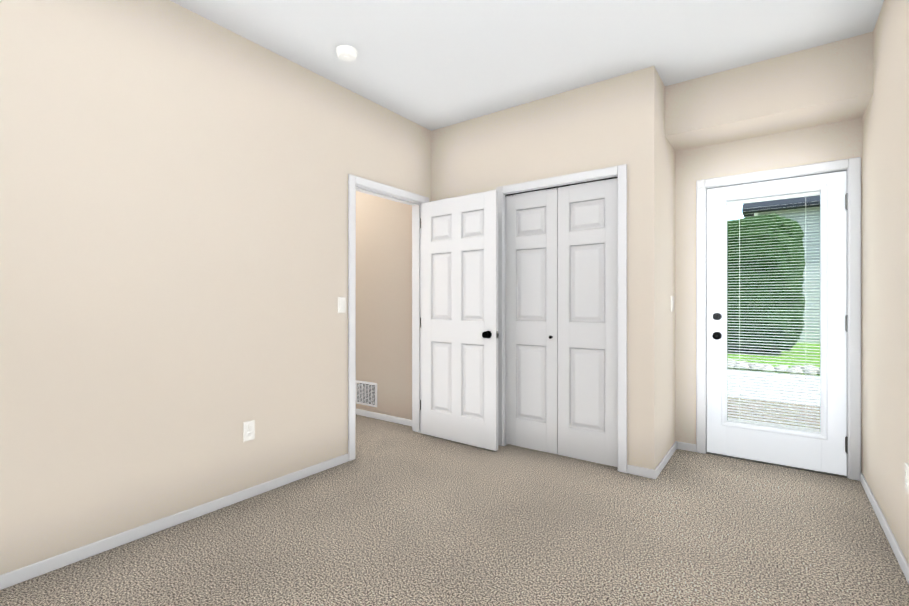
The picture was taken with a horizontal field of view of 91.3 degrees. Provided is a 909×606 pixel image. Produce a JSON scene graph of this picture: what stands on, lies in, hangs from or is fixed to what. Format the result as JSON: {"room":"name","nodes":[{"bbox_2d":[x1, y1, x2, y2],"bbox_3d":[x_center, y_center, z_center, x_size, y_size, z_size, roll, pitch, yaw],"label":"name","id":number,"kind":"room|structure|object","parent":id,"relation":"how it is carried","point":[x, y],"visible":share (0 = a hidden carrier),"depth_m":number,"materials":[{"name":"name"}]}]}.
{"room":"empty bedroom","nodes":[
{"label":"empty bedroom","id":0,"kind":"room"},
{"bbox_2d":[0,0,430,574],"bbox_3d":[-1.570,-0.206,2.293,0.120,2.742,4.460,0,0,36],"label":"wall","id":1,"kind":"structure","parent":0,"point":[173,231],"depth_m":2.28,"materials":[{"name":"beige paint"}]},
{"bbox_2d":[0,454,348,589],"bbox_3d":[-1.804,1.136,1.859,0.012,0.058,3.483,0,0,36],"label":"baseboard","id":2,"kind":"structure","parent":1,"relation":"attached to","point":[17,576],"depth_m":2.23,"materials":[{"name":"white wood"}]},
{"bbox_2d":[243,420,254,441],"bbox_3d":[-1.227,0.765,2.655,0.009,0.115,0.070,0,0,36],"label":"electrical outlet plate","id":3,"kind":"object","parent":1,"relation":"attached to","point":[248,430],"visible":1,"depth_m":2.65,"materials":[{"name":"white plastic"}]},
{"bbox_2d":[338,297,345,312],"bbox_3d":[-0.816,0.015,3.222,0.009,0.115,0.070,0,0,36],"label":"switch plate","id":4,"kind":"object","parent":1,"relation":"attached to","point":[341,304],"visible":1,"depth_m":3.22,"materials":[{"name":"white plastic"}]},
{"bbox_2d":[348,174,428,460],"bbox_3d":[-0.562,0.108,3.682,0.154,2.115,0.927,0,0,36],"label":"door frame","id":5,"kind":"structure","parent":1,"relation":"attached to","point":[367,186],"depth_m":3.64,"materials":[{"name":"white wood"}]},
{"bbox_2d":[421,190,498,450],"bbox_3d":[0.025,0.136,3.700,0.797,2.030,0.174,0,0,37],"label":"hall door","id":6,"kind":"structure","parent":1,"relation":"in","point":[459,319],"depth_m":3.66,"materials":[{"name":"white wood"}]},
{"bbox_2d":[0,414,908,605],"bbox_3d":[-1.162,1.225,2.404,5.850,0.120,5.360,0,0,36],"label":"floor","id":7,"kind":"structure","parent":0,"point":[393,514],"depth_m":2.17,"materials":[{"name":"carpet"}]},
{"bbox_2d":[355,66,657,469],"bbox_3d":[-0.460,-0.206,4.317,4.500,2.742,0.120,0,0,36],"label":"wall","id":8,"kind":"structure","parent":0,"point":[610,122],"depth_m":3.44,"materials":[{"name":"beige paint"}]},
{"bbox_2d":[355,380,376,406],"bbox_3d":[-0.912,0.930,4.562,0.320,0.240,0.014,0,0,36],"label":"air vent","id":9,"kind":"object","parent":8,"relation":"in","point":[365,393],"visible":0.98,"depth_m":4.55,"materials":[{"name":"white metal"}]},
{"bbox_2d":[355,409,411,425],"bbox_3d":[-1.321,1.136,4.860,2.468,0.058,0.012,0,0,36],"label":"baseboard","id":10,"kind":"structure","parent":8,"relation":"attached to","point":[403,421],"depth_m":4.40,"materials":[{"name":"white wood"}]},
{"bbox_2d":[497,164,626,472],"bbox_3d":[0.890,0.107,3.518,1.030,2.115,0.447,0,0,36],"label":"trim","id":11,"kind":"structure","parent":8,"relation":"attached to","point":[619,172],"depth_m":3.18,"materials":[{"name":"white wood"}]},
{"bbox_2d":[506,178,617,466],"bbox_3d":[0.779,0.137,3.364,0.894,2.024,0.066,0,0,36],"label":"closet door","id":12,"kind":"structure","parent":8,"relation":"in","point":[562,321],"depth_m":3.33,"materials":[{"name":"white wood"}]},
{"bbox_2d":[627,465,655,478],"bbox_3d":[1.257,1.136,2.988,0.185,0.058,0.012,0,0,36],"label":"baseboard","id":13,"kind":"structure","parent":8,"relation":"attached to","point":[641,471],"depth_m":2.98,"materials":[{"name":"white wood"}]},
{"bbox_2d":[171,0,883,130],"bbox_3d":[-1.121,-1.637,2.462,5.850,0.120,5.500,0,0,36],"label":"ceiling","id":14,"kind":"structure","parent":0,"point":[431,65],"depth_m":2.65,"materials":[{"name":"white paint"}]},
{"bbox_2d":[336,45,357,61],"bbox_3d":[-0.674,-1.555,2.780,0.132,0.044,0.132,0,0,36],"label":"smoke detector","id":15,"kind":"object","parent":14,"relation":"attached to","point":[346,53],"visible":1,"depth_m":2.74,"materials":[{"name":"white plastic"}]},
{"bbox_2d":[665,31,872,151],"bbox_3d":[2.101,-1.396,3.070,1.110,0.362,0.410,0,0,36],"label":"soffit","id":16,"kind":"structure","parent":14,"relation":"attached to","point":[828,83],"depth_m":2.89,"materials":[{"name":"beige paint"}]},
{"bbox_2d":[658,74,674,464],"bbox_3d":[1.536,-0.206,3.338,0.120,2.742,0.640,0,0,36],"label":"wall","id":17,"kind":"structure","parent":0,"point":[666,292],"depth_m":3.24,"materials":[{"name":"beige paint"}]},
{"bbox_2d":[655,441,676,477],"bbox_3d":[1.554,1.136,3.250,0.012,0.058,0.760,0,0,36],"label":"baseboard","id":18,"kind":"structure","parent":17,"relation":"attached to","point":[665,460],"depth_m":3.21,"materials":[{"name":"white wood"}]},
{"bbox_2d":[671,296,672,310],"bbox_3d":[1.682,0.005,3.429,0.009,0.115,0.070,0,0,36],"label":"light switch","id":19,"kind":"object","parent":17,"relation":"attached to","point":[671,303],"visible":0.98,"depth_m":3.41,"materials":[{"name":"white plastic"}]},
{"bbox_2d":[675,118,861,472],"bbox_3d":[0.496,-0.206,4.587,5.730,2.742,0.160,0,0,36],"label":"wall","id":20,"kind":"structure","parent":0,"point":[840,140],"depth_m":3.47,"materials":[{"name":"beige paint"}]},
{"bbox_2d":[677,442,695,451],"bbox_3d":[1.834,1.136,3.509,0.138,0.058,0.012,0,0,36],"label":"baseboard","id":21,"kind":"structure","parent":20,"relation":"attached to","point":[686,446],"depth_m":3.50,"materials":[{"name":"white wood"}]},
{"bbox_2d":[707,171,847,475],"bbox_3d":[2.301,0.140,3.217,0.828,2.043,0.184,0,0,36],"label":"exterior door","id":22,"kind":"structure","parent":20,"relation":"in","point":[824,448],"depth_m":3.16,"materials":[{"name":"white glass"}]},
{"bbox_2d":[696,157,860,480],"bbox_3d":[2.327,0.105,3.258,0.953,2.121,0.219,0,0,36],"label":"door frame","id":23,"kind":"structure","parent":20,"relation":"attached to","point":[851,167],"depth_m":2.99,"materials":[{"name":"white painted wood"}]},
{"bbox_2d":[862,0,908,564],"bbox_3d":[1.151,-0.207,0.713,0.120,2.742,5.340,0,0,36],"label":"wall","id":24,"kind":"structure","parent":0,"point":[885,287],"depth_m":2.24,"materials":[{"name":"beige paint"}]},
{"bbox_2d":[860,473,908,583],"bbox_3d":[1.127,1.135,0.793,0.012,0.058,5.203,0,0,36],"label":"baseboard","id":25,"kind":"structure","parent":24,"relation":"attached to","point":[900,557],"depth_m":2.20,"materials":[{"name":"white wood"}]},
{"bbox_2d":[904,462,908,493],"bbox_3d":[1.927,0.745,1.892,0.009,0.115,0.070,0,0,36],"label":"electrical outlet plate","id":26,"kind":"object","parent":24,"relation":"attached to","point":[906,476],"visible":1,"depth_m":1.89,"materials":[{"name":"white plastic"}]},
{"label":"outside","id":27,"kind":"structure","parent":0,"visible":0},
{"bbox_2d":[727,342,819,375],"bbox_3d":[15.438,1.729,18.811,36.000,0.120,41.420,0,0,36],"label":"ground","id":28,"kind":"structure","parent":27,"point":[757,354],"depth_m":13.84,"materials":[{"name":"green plant"}]},
{"bbox_2d":[727,213,805,352],"bbox_3d":[6.232,-0.568,17.851,12.403,4.672,2.392,0,0,36],"label":"hedge","id":29,"kind":"object","parent":28,"relation":"on","point":[796,304],"depth_m":14.01,"materials":[{"name":"green plant"}]},
{"bbox_2d":[727,359,819,430],"bbox_3d":[5.737,1.462,6.978,12.511,0.533,9.849,0,0,36],"label":"patio","id":30,"kind":"structure","parent":28,"relation":"on","point":[774,393],"depth_m":7.98,"materials":[{"name":"grey concrete"}]},
{"bbox_2d":[742,195,819,342],"bbox_3d":[20.946,-2.681,20.017,12.900,8.700,10.000,0,0,36],"label":"house","id":31,"kind":"structure","parent":28,"relation":"on","point":[815,234],"depth_m":18.79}
]}

